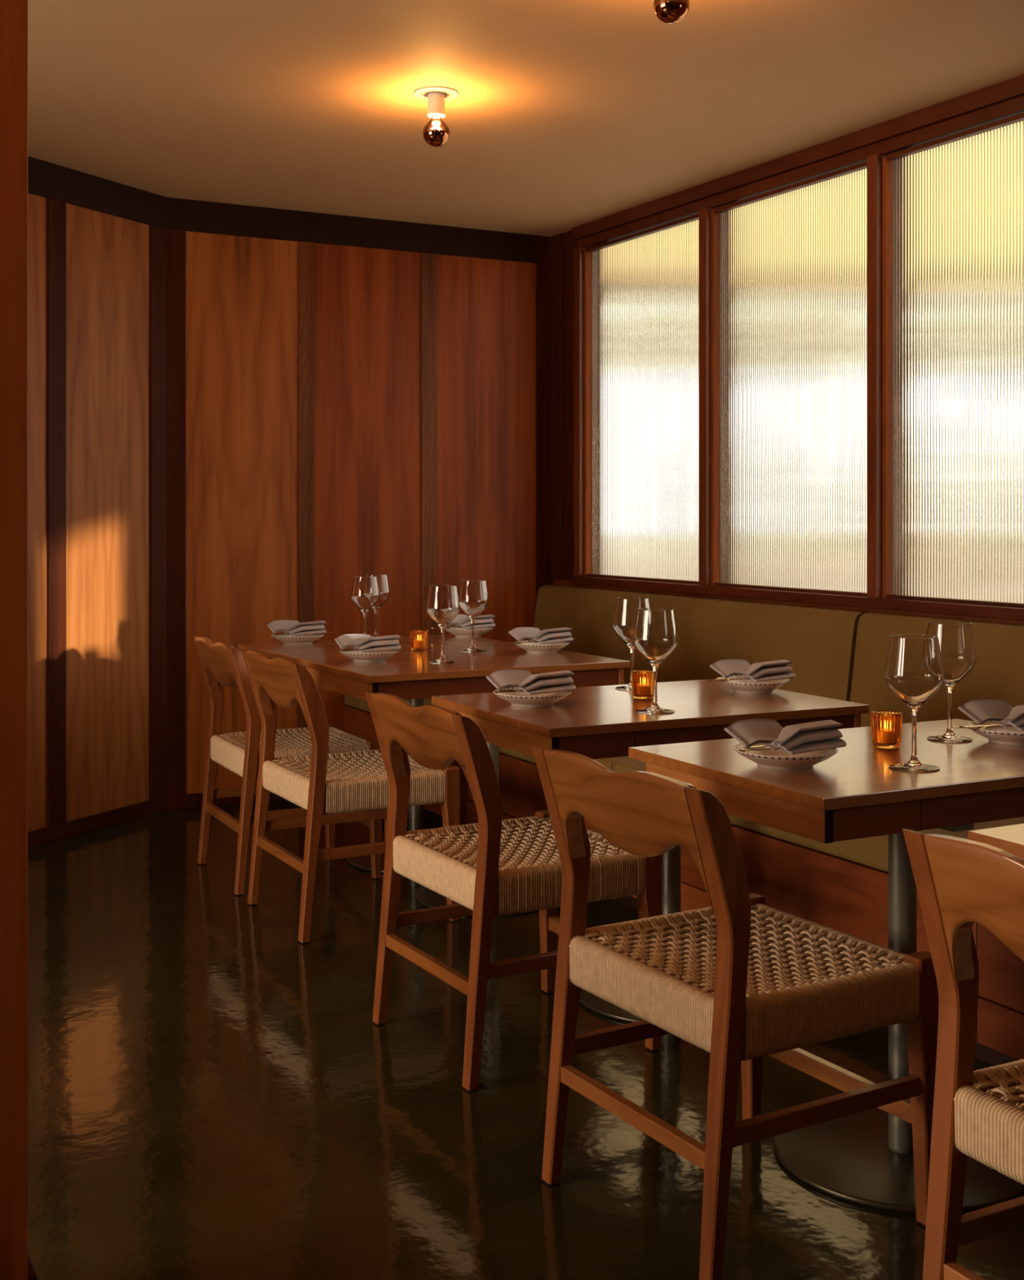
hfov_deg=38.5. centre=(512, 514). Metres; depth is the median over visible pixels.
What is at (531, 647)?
plate
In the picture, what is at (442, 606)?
wine glass
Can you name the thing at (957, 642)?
wine glass
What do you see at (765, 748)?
fork
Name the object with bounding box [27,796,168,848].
baseboard
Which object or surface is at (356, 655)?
plate
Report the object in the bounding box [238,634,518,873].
dining table
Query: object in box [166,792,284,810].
baseboard
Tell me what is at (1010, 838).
dining table
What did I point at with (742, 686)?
bowl
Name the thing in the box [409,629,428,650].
candle holder
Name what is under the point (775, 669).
napkin
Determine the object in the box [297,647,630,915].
dining table
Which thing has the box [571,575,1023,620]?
trim
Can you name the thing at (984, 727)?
fork
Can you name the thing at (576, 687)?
table knife
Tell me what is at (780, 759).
bowl
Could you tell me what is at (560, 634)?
napkin
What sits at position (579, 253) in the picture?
trim
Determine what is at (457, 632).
plate
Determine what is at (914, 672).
wine glass
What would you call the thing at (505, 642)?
fork
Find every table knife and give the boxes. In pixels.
[498,687,579,691]
[502,640,537,643]
[702,677,750,680]
[743,745,764,748]
[951,724,1000,728]
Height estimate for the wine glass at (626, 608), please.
0.252 m
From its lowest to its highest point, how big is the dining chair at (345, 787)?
0.812 m
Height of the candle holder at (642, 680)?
0.072 m
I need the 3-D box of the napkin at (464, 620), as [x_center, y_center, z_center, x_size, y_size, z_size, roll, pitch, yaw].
[-0.178,0.424,5.844,0.205,0.051,0.139,0,0,-18]
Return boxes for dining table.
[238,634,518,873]
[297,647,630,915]
[431,679,869,1022]
[628,719,1023,1213]
[968,823,1023,860]
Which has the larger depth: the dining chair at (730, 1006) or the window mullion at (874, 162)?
the window mullion at (874, 162)
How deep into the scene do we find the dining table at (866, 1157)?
2.76 m
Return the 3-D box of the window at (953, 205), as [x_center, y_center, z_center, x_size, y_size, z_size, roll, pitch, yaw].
[1.500,-0.469,4.597,0.040,1.505,0.938,0,0,-28]
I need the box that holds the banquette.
[344,584,1023,1066]
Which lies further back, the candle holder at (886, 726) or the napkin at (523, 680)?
the napkin at (523, 680)
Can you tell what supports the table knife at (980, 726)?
on the bowl at (1009, 735)
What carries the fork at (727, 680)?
on the bowl at (742, 686)
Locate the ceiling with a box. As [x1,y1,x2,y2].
[27,0,1023,236]
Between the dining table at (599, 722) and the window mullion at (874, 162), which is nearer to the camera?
the dining table at (599, 722)
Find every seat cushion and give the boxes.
[344,694,638,770]
[613,760,1023,871]
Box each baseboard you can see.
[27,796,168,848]
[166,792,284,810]
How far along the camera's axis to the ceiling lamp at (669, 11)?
3.43 m
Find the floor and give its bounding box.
[27,799,1023,1279]
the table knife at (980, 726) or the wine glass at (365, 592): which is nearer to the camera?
the table knife at (980, 726)
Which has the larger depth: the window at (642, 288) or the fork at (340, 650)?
the window at (642, 288)
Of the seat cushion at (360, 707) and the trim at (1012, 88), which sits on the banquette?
the seat cushion at (360, 707)
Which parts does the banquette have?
backrest, backrest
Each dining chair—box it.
[191,635,382,895]
[240,649,460,942]
[364,691,662,1090]
[532,746,939,1279]
[902,828,1023,1279]
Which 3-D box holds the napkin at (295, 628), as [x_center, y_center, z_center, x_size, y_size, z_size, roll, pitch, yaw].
[-0.808,0.424,5.513,0.205,0.051,0.139,0,0,-20]
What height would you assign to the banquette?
0.903 m
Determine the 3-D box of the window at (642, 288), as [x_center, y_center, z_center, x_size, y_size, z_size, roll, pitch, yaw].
[0.569,-0.469,6.344,0.040,1.505,0.938,0,0,-28]
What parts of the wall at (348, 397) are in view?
panel, rail, panel, panel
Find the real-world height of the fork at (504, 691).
0.007 m
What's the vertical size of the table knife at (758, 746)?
0.005 m
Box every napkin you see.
[266,619,326,635]
[334,634,400,652]
[446,613,495,629]
[485,669,576,694]
[508,626,573,644]
[710,658,795,682]
[724,718,847,754]
[958,699,1023,731]
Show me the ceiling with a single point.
(565, 115)
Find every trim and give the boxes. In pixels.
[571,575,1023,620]
[572,74,1023,240]
[573,247,586,576]
[577,95,1023,248]
[698,207,714,585]
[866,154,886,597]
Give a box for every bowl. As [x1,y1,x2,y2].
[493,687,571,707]
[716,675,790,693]
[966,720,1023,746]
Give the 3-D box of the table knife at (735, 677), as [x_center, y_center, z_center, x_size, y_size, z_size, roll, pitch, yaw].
[0.620,0.448,4.014,0.223,0.005,0.017,0,0,-25]
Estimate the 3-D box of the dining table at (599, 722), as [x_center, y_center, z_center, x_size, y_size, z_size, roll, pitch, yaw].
[0.348,0.860,3.835,0.925,0.750,0.668,0,0,-27]
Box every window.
[584,213,698,584]
[711,160,866,596]
[882,111,1023,608]
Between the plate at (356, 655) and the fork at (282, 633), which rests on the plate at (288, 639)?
the fork at (282, 633)
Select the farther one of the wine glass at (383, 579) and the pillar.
the wine glass at (383, 579)
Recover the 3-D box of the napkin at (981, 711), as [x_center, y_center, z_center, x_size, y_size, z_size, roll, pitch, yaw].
[1.070,0.424,3.119,0.205,0.051,0.139,0,0,-14]
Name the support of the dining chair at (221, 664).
on the floor
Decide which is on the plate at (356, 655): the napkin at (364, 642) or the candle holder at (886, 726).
the napkin at (364, 642)
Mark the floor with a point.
(215, 1092)
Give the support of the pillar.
on the floor
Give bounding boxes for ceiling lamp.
[413,86,458,146]
[653,0,689,23]
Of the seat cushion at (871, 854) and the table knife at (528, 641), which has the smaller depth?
the seat cushion at (871, 854)
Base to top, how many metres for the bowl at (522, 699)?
0.034 m
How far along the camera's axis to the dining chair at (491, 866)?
3.34 m
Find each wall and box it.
[27,155,167,831]
[166,197,552,795]
[551,230,1023,625]
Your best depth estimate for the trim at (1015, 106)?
5.26 m
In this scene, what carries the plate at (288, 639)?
on the dining table at (322, 648)
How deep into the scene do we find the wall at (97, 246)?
5.76 m
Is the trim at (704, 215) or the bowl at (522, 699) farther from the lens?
the trim at (704, 215)
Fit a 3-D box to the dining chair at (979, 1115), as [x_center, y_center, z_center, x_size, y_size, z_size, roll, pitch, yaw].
[0.882,0.829,1.907,0.530,0.812,0.500,0,0,-28]
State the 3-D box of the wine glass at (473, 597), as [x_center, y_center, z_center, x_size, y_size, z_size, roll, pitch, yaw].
[-0.138,0.358,5.213,0.110,0.252,0.110,0,0,-28]
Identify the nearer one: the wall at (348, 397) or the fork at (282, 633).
the fork at (282, 633)
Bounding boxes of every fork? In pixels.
[271,633,322,635]
[339,649,395,651]
[494,690,524,693]
[505,641,537,644]
[709,678,750,681]
[739,746,782,751]
[958,724,1013,729]
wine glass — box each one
[351,575,379,634]
[364,573,390,636]
[426,584,459,663]
[457,579,488,652]
[613,596,649,690]
[633,608,678,714]
[884,634,944,772]
[926,621,977,742]
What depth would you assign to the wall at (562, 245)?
6.90 m
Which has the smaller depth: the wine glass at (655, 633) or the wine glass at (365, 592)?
the wine glass at (655, 633)
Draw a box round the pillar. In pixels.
[0,0,37,1279]
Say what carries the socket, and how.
attached to the ceiling lamp at (436, 96)
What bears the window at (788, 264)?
in the wall at (562, 245)
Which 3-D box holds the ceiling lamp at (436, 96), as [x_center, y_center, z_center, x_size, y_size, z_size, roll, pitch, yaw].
[-0.238,-1.242,4.615,0.141,0.169,0.141,0,0,-28]
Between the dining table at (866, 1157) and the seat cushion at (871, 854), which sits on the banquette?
the seat cushion at (871, 854)
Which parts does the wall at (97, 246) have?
panel, rail, panel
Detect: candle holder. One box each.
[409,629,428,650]
[631,669,653,699]
[870,710,903,748]
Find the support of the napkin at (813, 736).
on the bowl at (780, 759)
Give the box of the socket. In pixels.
[426,92,445,118]
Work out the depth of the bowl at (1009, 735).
3.08 m
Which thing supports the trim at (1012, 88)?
attached to the wall at (562, 245)
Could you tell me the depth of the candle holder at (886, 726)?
3.04 m
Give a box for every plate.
[271,632,324,644]
[339,648,399,662]
[444,626,493,637]
[514,640,569,653]
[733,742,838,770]

